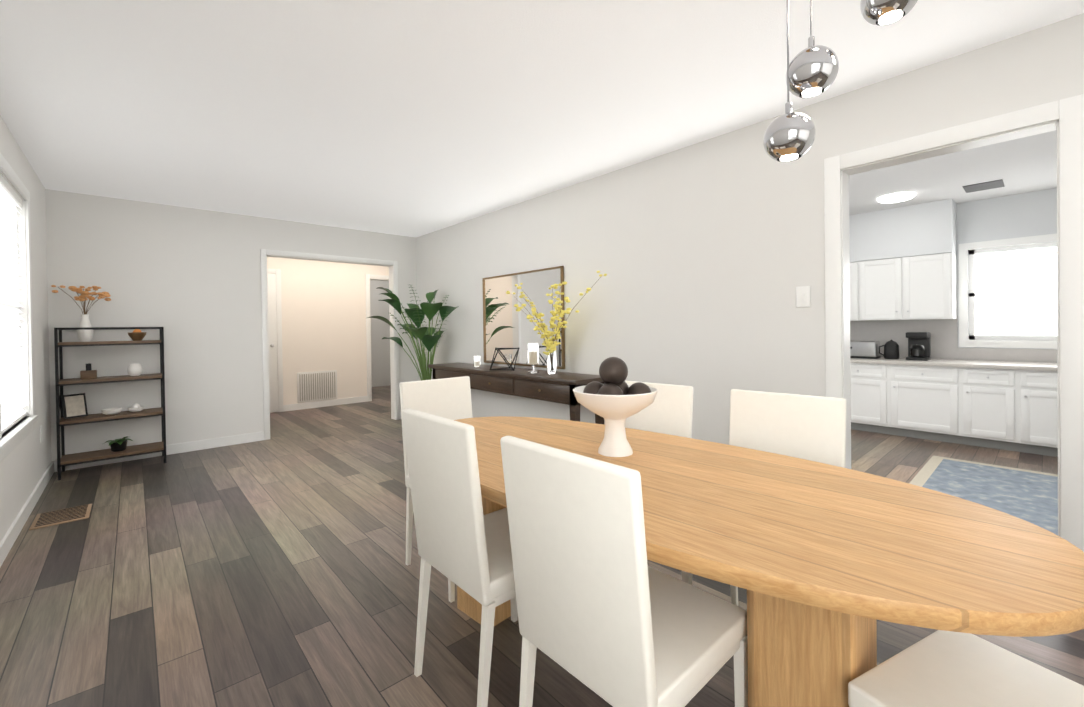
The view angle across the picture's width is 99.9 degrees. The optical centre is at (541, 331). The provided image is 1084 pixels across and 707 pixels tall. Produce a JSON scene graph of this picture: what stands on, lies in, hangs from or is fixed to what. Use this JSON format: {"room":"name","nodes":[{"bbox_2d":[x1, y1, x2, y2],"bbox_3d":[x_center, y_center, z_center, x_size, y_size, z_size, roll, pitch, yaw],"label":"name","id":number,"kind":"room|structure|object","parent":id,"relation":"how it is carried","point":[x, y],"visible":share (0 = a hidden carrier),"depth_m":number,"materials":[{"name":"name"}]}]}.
{"room":"dining room","nodes":[
{"label":"dining room","id":0,"kind":"room"},
{"bbox_2d":[0,115,51,541],"bbox_3d":[-1.494,-0.011,0.767,0.120,2.440,8.625,-1,1,-42],"label":"wall","id":1,"kind":"structure","parent":0,"point":[26,461],"depth_m":3.37,"materials":[{"name":"paint"}]},
{"bbox_2d":[0,152,37,460],"bbox_3d":[-2.971,-0.148,2.428,0.165,1.665,2.000,-1,1,-42],"label":"window","id":2,"kind":"structure","parent":1,"relation":"in","point":[11,440],"depth_m":3.09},
{"bbox_2d":[0,173,26,433],"bbox_3d":[-2.951,-0.163,2.446,0.029,1.470,1.760,-1,1,-42],"label":"window panel","id":3,"kind":"object","parent":2,"relation":"attached to","point":[13,412],"visible":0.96,"depth_m":2.81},
{"bbox_2d":[0,461,55,566],"bbox_3d":[-1.428,1.160,0.822,0.014,0.095,8.385,-1,1,-42],"label":"baseboard","id":4,"kind":"structure","parent":1,"relation":"attached to","point":[12,534],"depth_m":2.86,"materials":[{"name":"white wood"}]},
{"bbox_2d":[40,425,42,441],"bbox_3d":[-3.841,0.787,3.497,0.006,0.120,0.070,-1,1,-42],"label":"electrical outlet plate","id":5,"kind":"object","parent":1,"relation":"attached to","point":[41,437],"visible":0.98,"depth_m":3.48,"materials":[{"name":"white plastic"}]},
{"bbox_2d":[45,189,418,460],"bbox_3d":[-3.196,-0.036,6.173,4.569,2.440,1.935,-1,1,-42],"label":"wall","id":6,"kind":"structure","parent":0,"point":[188,279],"depth_m":4.61,"materials":[{"name":"paint"}]},
{"bbox_2d":[55,431,263,471],"bbox_3d":[-3.625,1.158,4.473,1.561,0.095,0.014,-1,1,-42],"label":"baseboard","id":7,"kind":"structure","parent":6,"relation":"attached to","point":[257,436],"depth_m":4.56,"materials":[{"name":"white wood"}]},
{"bbox_2d":[267,269,282,412],"bbox_3d":[-4.136,0.147,6.415,0.860,2.095,0.075,-1,1,-42],"label":"closet door","id":8,"kind":"structure","parent":6,"relation":"in","point":[275,339],"depth_m":6.67,"materials":[{"name":"wood"}]},
{"bbox_2d":[297,370,336,402],"bbox_3d":[-3.468,0.850,7.051,0.570,0.460,0.017,-1,1,-42],"label":"air vent","id":9,"kind":"object","parent":6,"relation":"in","point":[316,386],"visible":1,"depth_m":7.04,"materials":[{"name":"white metal"}]},
{"bbox_2d":[283,396,367,411],"bbox_3d":[-3.360,1.130,7.151,1.245,0.095,0.014,-1,1,-42],"label":"baseboard","id":10,"kind":"structure","parent":6,"relation":"attached to","point":[290,407],"depth_m":7.11,"materials":[{"name":"white wood"}]},
{"bbox_2d":[260,249,399,439],"bbox_3d":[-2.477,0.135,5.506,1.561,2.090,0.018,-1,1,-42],"label":"door frame","id":11,"kind":"structure","parent":6,"relation":"attached to","point":[264,252],"depth_m":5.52,"materials":[{"name":"white wood"}]},
{"bbox_2d":[370,280,390,386],"bbox_3d":[-3.766,-0.056,9.299,2.440,2.440,0.120,-1,1,-42],"label":"wall","id":12,"kind":"structure","parent":0,"point":[380,361],"depth_m":9.54,"materials":[{"name":"white paint"}]},
{"bbox_2d":[0,385,1083,706],"bbox_3d":[-0.017,1.185,4.517,7.289,0.060,12.240,-1,1,-42],"label":"floor","id":13,"kind":"structure","parent":0,"point":[274,571],"depth_m":2.09,"materials":[{"name":"brown wood"}]},
{"bbox_2d":[29,504,91,529],"bbox_3d":[-3.134,1.208,2.982,0.260,0.008,0.320,-1,1,-42],"label":"floor vent","id":14,"kind":"object","parent":13,"relation":"in","point":[55,517],"visible":0.96,"depth_m":2.96,"materials":[{"name":"brown metal"}]},
{"bbox_2d":[54,327,165,479],"bbox_3d":[-3.810,0.589,4.060,0.685,1.245,0.325,-1,1,-42],"label":"rack","id":15,"kind":"object","parent":13,"relation":"on","point":[64,460],"visible":0.98,"depth_m":3.95,"materials":[{"name":"black metal"}]},
{"bbox_2d":[61,393,87,418],"bbox_3d":[-3.998,0.638,3.901,0.056,0.199,0.150,-1,1,23],"label":"photo","id":16,"kind":"object","parent":15,"relation":"on","point":[74,405],"visible":1,"depth_m":3.89,"materials":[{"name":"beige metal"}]},
{"bbox_2d":[51,285,110,341],"bbox_3d":[-3.938,-0.151,3.908,0.363,0.485,0.175,-1,1,-42],"label":"vase","id":17,"kind":"object","parent":15,"relation":"on","point":[85,335],"visible":1,"depth_m":3.92,"materials":[{"name":"white ceramic"}]},
{"bbox_2d":[80,363,96,378],"bbox_3d":[-3.936,0.346,3.958,0.100,0.130,0.070,-1,1,-42],"label":"decorative box","id":18,"kind":"object","parent":15,"relation":"on","point":[88,373],"visible":0.96,"depth_m":3.94,"materials":[{"name":"brown wood"}]},
{"bbox_2d":[101,407,121,414],"bbox_3d":[-3.820,0.713,4.048,0.138,0.050,0.138,0,1,39],"label":"decorative bowl","id":19,"kind":"object","parent":15,"relation":"on","point":[108,411],"depth_m":4.02,"materials":[{"name":"ceramic"}]},
{"bbox_2d":[103,436,132,451],"bbox_3d":[-3.782,1.011,4.062,0.213,0.114,0.181,-1,1,-42],"label":"potted plant","id":20,"kind":"object","parent":15,"relation":"on","point":[117,445],"visible":1,"depth_m":4.04,"materials":[{"name":"green plant"}]},
{"bbox_2d":[127,363,142,375],"bbox_3d":[-3.712,0.351,4.159,0.110,0.110,0.108,-1,1,-42],"label":"decorative jar","id":21,"kind":"object","parent":15,"relation":"on","point":[135,369],"visible":1,"depth_m":4.13,"materials":[{"name":"white ceramic"}]},
{"bbox_2d":[127,403,143,411],"bbox_3d":[-3.714,0.699,4.169,0.115,0.075,0.115,0,1,39],"label":"decorative bowl","id":22,"kind":"object","parent":15,"relation":"on","point":[136,407],"depth_m":4.15,"materials":[{"name":"ceramic"}]},
{"bbox_2d":[127,329,146,340],"bbox_3d":[-3.695,0.032,4.162,0.132,0.107,0.132,-1,1,-42],"label":"bowl","id":23,"kind":"object","parent":15,"relation":"on","point":[136,335],"visible":1,"depth_m":4.13,"materials":[{"name":"brown wood"}]},
{"bbox_2d":[368,287,458,380],"bbox_3d":[-1.510,0.323,5.261,0.813,1.693,1.256,-1,1,-42],"label":"potted plant","id":24,"kind":"object","parent":13,"relation":"on","point":[415,313],"visible":0.85,"depth_m":5.23,"materials":[{"name":"plant"}]},
{"bbox_2d":[399,376,472,601],"bbox_3d":[-0.411,0.719,2.287,0.410,0.924,0.484,-1,1,-42],"label":"chair","id":25,"kind":"object","parent":13,"relation":"on","point":[449,398],"visible":0.42,"depth_m":2.40,"materials":[{"name":"beige leather"}]},
{"bbox_2d":[402,408,517,706],"bbox_3d":[-0.159,0.721,1.569,0.484,0.924,0.410,-1,1,-42],"label":"chair","id":26,"kind":"object","parent":13,"relation":"on","point":[463,542],"visible":0.79,"depth_m":1.38,"materials":[{"name":"beige leather"}]},
{"bbox_2d":[428,362,604,424],"bbox_3d":[-0.362,0.766,4.423,0.405,0.790,2.320,-1,1,-42],"label":"console table","id":27,"kind":"object","parent":13,"relation":"on","point":[557,387],"visible":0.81,"depth_m":3.95,"materials":[{"name":"brown wood"}]},
{"bbox_2d":[473,356,480,366],"bbox_3d":[-0.677,0.316,4.760,0.080,0.110,0.079,-1,1,-42],"label":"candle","id":28,"kind":"object","parent":27,"relation":"on","point":[477,361],"visible":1,"depth_m":4.73,"materials":[{"name":"glass"}]},
{"bbox_2d":[489,348,519,370],"bbox_3d":[-0.359,0.266,4.374,0.256,0.212,0.293,-1,1,-42],"label":"sculpture","id":29,"kind":"object","parent":27,"relation":"on","point":[502,356],"visible":1,"depth_m":4.34,"materials":[{"name":"black metal"}]},
{"bbox_2d":[527,343,538,372],"bbox_3d":[-0.079,0.239,4.061,0.110,0.260,0.110,-1,1,-42],"label":"candle","id":30,"kind":"object","parent":27,"relation":"on","point":[533,355],"visible":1,"depth_m":4.02,"materials":[{"name":"glass"}]},
{"bbox_2d":[506,271,606,373],"bbox_3d":[0.020,-0.047,3.831,0.322,0.834,1.155,-1,1,-42],"label":"vase","id":31,"kind":"object","parent":27,"relation":"on","point":[550,344],"visible":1,"depth_m":3.87,"materials":[{"name":"clear glass"}]},
{"bbox_2d":[500,436,747,706],"bbox_3d":[0.215,0.720,1.152,0.484,0.924,0.410,-1,1,-42],"label":"chair","id":32,"kind":"object","parent":13,"relation":"on","point":[608,614],"visible":0.88,"depth_m":1.00,"materials":[{"name":"beige leather"}]},
{"bbox_2d":[625,381,692,437],"bbox_3d":[0.369,0.710,2.005,0.410,0.924,0.484,0,1,44],"label":"chair","id":33,"kind":"object","parent":13,"relation":"on","point":[669,410],"visible":0.15,"depth_m":2.08,"materials":[{"name":"beige leather"}]},
{"bbox_2d":[681,389,846,605],"bbox_3d":[0.794,0.708,1.621,0.410,0.924,0.484,0,1,44],"label":"chair","id":34,"kind":"object","parent":13,"relation":"on","point":[809,427],"visible":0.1,"depth_m":1.74,"materials":[{"name":"beige leather"}]},
{"bbox_2d":[454,416,1083,706],"bbox_3d":[0.273,0.808,1.527,2.040,0.740,0.910,0,1,44],"label":"dining table","id":35,"kind":"object","parent":13,"relation":"on","point":[826,566],"visible":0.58,"depth_m":1.00,"materials":[{"name":"brown wood"}]},
{"bbox_2d":[573,357,656,456],"bbox_3d":[0.262,0.264,1.639,0.300,0.344,0.300,-1,1,-42],"label":"centerpiece","id":36,"kind":"object","parent":35,"relation":"on","point":[615,400],"visible":1,"depth_m":1.59,"materials":[{"name":"white ceramic"}]},
{"bbox_2d":[850,363,877,432],"bbox_3d":[3.717,0.720,5.172,0.598,0.755,0.615,-1,1,-42],"label":"base cabinet","id":37,"kind":"object","parent":13,"relation":"on","point":[864,376],"depth_m":4.97,"materials":[{"name":"wood"}]},
{"bbox_2d":[878,363,949,441],"bbox_3d":[4.060,0.719,4.791,0.598,0.755,0.710,-1,1,-42],"label":"base cabinet","id":38,"kind":"object","parent":13,"relation":"on","point":[911,400],"depth_m":4.66,"materials":[{"name":"wood"}]},
{"bbox_2d":[848,630,1083,706],"bbox_3d":[0.931,0.714,0.757,0.410,0.924,0.581,-1,1,-26],"label":"chair","id":39,"kind":"object","parent":13,"relation":"on","point":[940,668],"visible":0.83,"depth_m":0.93,"materials":[{"name":"beige leather"}]},
{"bbox_2d":[946,367,1013,450],"bbox_3d":[4.374,0.718,4.441,0.598,0.755,0.530,-1,1,-42],"label":"base cabinet","id":40,"kind":"object","parent":13,"relation":"on","point":[950,391],"depth_m":4.29,"materials":[{"name":"wood"}]},
{"bbox_2d":[850,355,1056,370],"bbox_3d":[4.064,0.324,4.754,0.628,0.035,4.498,-1,1,-42],"label":"countertop","id":41,"kind":"structure","parent":40,"relation":"on","point":[994,364],"depth_m":4.47,"materials":[{"name":"white stone"}]},
{"bbox_2d":[850,341,880,358],"bbox_3d":[3.670,0.210,5.209,0.202,0.193,0.285,-1,1,-42],"label":"toaster","id":42,"kind":"object","parent":41,"relation":"on","point":[865,349],"visible":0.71,"depth_m":5.13,"materials":[{"name":"metal"}]},
{"bbox_2d":[879,339,899,358],"bbox_3d":[3.830,0.199,5.036,0.140,0.215,0.186,-1,1,-42],"label":"kettle","id":43,"kind":"object","parent":41,"relation":"on","point":[891,348],"visible":0.98,"depth_m":4.97,"materials":[{"name":"black plastic"}]},
{"bbox_2d":[905,332,930,360],"bbox_3d":[3.995,0.158,4.843,0.210,0.295,0.180,-1,1,-42],"label":"coffee maker","id":44,"kind":"object","parent":41,"relation":"on","point":[919,346],"visible":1,"depth_m":4.80,"materials":[{"name":"black plastic"}]},
{"bbox_2d":[909,456,1057,534],"bbox_3d":[3.189,1.118,3.054,1.730,0.012,1.100,-1,1,-42],"label":"kitchen rug","id":45,"kind":"object","parent":13,"relation":"on","point":[1030,496],"visible":0.54,"depth_m":3.26,"materials":[{"name":"blue fabric"}]},
{"bbox_2d":[1014,371,1057,456],"bbox_3d":[4.701,0.716,4.077,0.598,0.755,0.600,-1,1,-42],"label":"base cabinet","id":46,"kind":"object","parent":13,"relation":"on","point":[1035,392],"depth_m":4.02,"materials":[{"name":"wood"}]},
{"bbox_2d":[0,0,1083,236],"bbox_3d":[-0.051,-1.325,4.495,7.289,0.080,12.240,-1,1,-42],"label":"ceiling","id":47,"kind":"structure","parent":0,"point":[414,118],"depth_m":2.41,"materials":[{"name":"paint"}]},
{"bbox_2d":[763,0,917,161],"bbox_3d":[0.695,-0.847,1.099,0.320,0.836,0.328,-1,1,-42],"label":"pendant light","id":48,"kind":"object","parent":47,"relation":"hanging from","point":[811,72],"visible":1,"depth_m":1.10,"materials":[{"name":"silver metal"}]},
{"bbox_2d":[877,192,915,202],"bbox_3d":[3.509,-1.310,4.519,0.300,0.048,0.300,-1,1,-42],"label":"kitchen ceiling light","id":49,"kind":"object","parent":47,"relation":"attached to","point":[896,197],"visible":1,"depth_m":4.45,"materials":[{"name":"white plastic"}]},
{"bbox_2d":[849,199,955,261],"bbox_3d":[3.467,-1.073,5.626,0.310,0.540,2.415,-1,1,-42],"label":"ceiling soffit","id":50,"kind":"structure","parent":47,"relation":"attached to","point":[928,228],"depth_m":4.91,"materials":[{"name":"white paint"}]},
{"bbox_2d":[962,179,1004,192],"bbox_3d":[4.072,-1.335,4.205,0.300,0.008,0.260,-1,1,-42],"label":"ceiling vent","id":51,"kind":"object","parent":47,"relation":"in","point":[983,186],"visible":0.98,"depth_m":4.19,"materials":[{"name":"grey metal"}]},
{"bbox_2d":[416,13,1083,444],"bbox_3d":[1.149,-0.069,3.139,0.120,2.440,8.625,-1,1,-42],"label":"wall","id":52,"kind":"structure","parent":0,"point":[708,257],"depth_m":3.06,"materials":[{"name":"paint"}]},
{"bbox_2d":[482,266,564,368],"bbox_3d":[-0.222,-0.120,4.552,0.028,0.925,1.240,-1,1,-42],"label":"wall mirror","id":53,"kind":"object","parent":52,"relation":"attached to","point":[506,324],"visible":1,"depth_m":4.56,"materials":[{"name":"brown metal"}]},
{"bbox_2d":[796,286,809,306],"bbox_3d":[1.509,-0.199,2.635,0.012,0.120,0.075,-1,1,-42],"label":"switch plate","id":54,"kind":"object","parent":52,"relation":"attached to","point":[802,296],"visible":1,"depth_m":2.63,"materials":[{"name":"white plastic"}]},
{"bbox_2d":[824,94,1083,551],"bbox_3d":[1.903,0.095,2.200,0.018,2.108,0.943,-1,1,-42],"label":"door frame","id":55,"kind":"structure","parent":52,"relation":"attached to","point":[1068,112],"depth_m":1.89,"materials":[{"name":"white wood"}]},
{"bbox_2d":[956,188,1056,349],"bbox_3d":[4.471,-0.130,4.854,0.120,2.440,5.140,-1,1,-42],"label":"wall","id":56,"kind":"structure","parent":0,"point":[1028,214],"depth_m":4.56,"materials":[{"name":"white paint"}]},
{"bbox_2d":[850,252,956,319],"bbox_3d":[3.991,-0.464,5.055,0.308,0.678,0.868,-1,1,-42],"label":"upper cabinet","id":57,"kind":"object","parent":56,"relation":"attached to","point":[922,287],"depth_m":4.91,"materials":[{"name":"wood"}]},
{"bbox_2d":[959,234,1056,348],"bbox_3d":[4.791,-0.379,4.467,0.170,1.085,1.035,-1,1,-42],"label":"kitchen window","id":58,"kind":"structure","parent":56,"relation":"in","point":[1012,296],"depth_m":4.58,"materials":[{"name":"white glass"}]}
]}

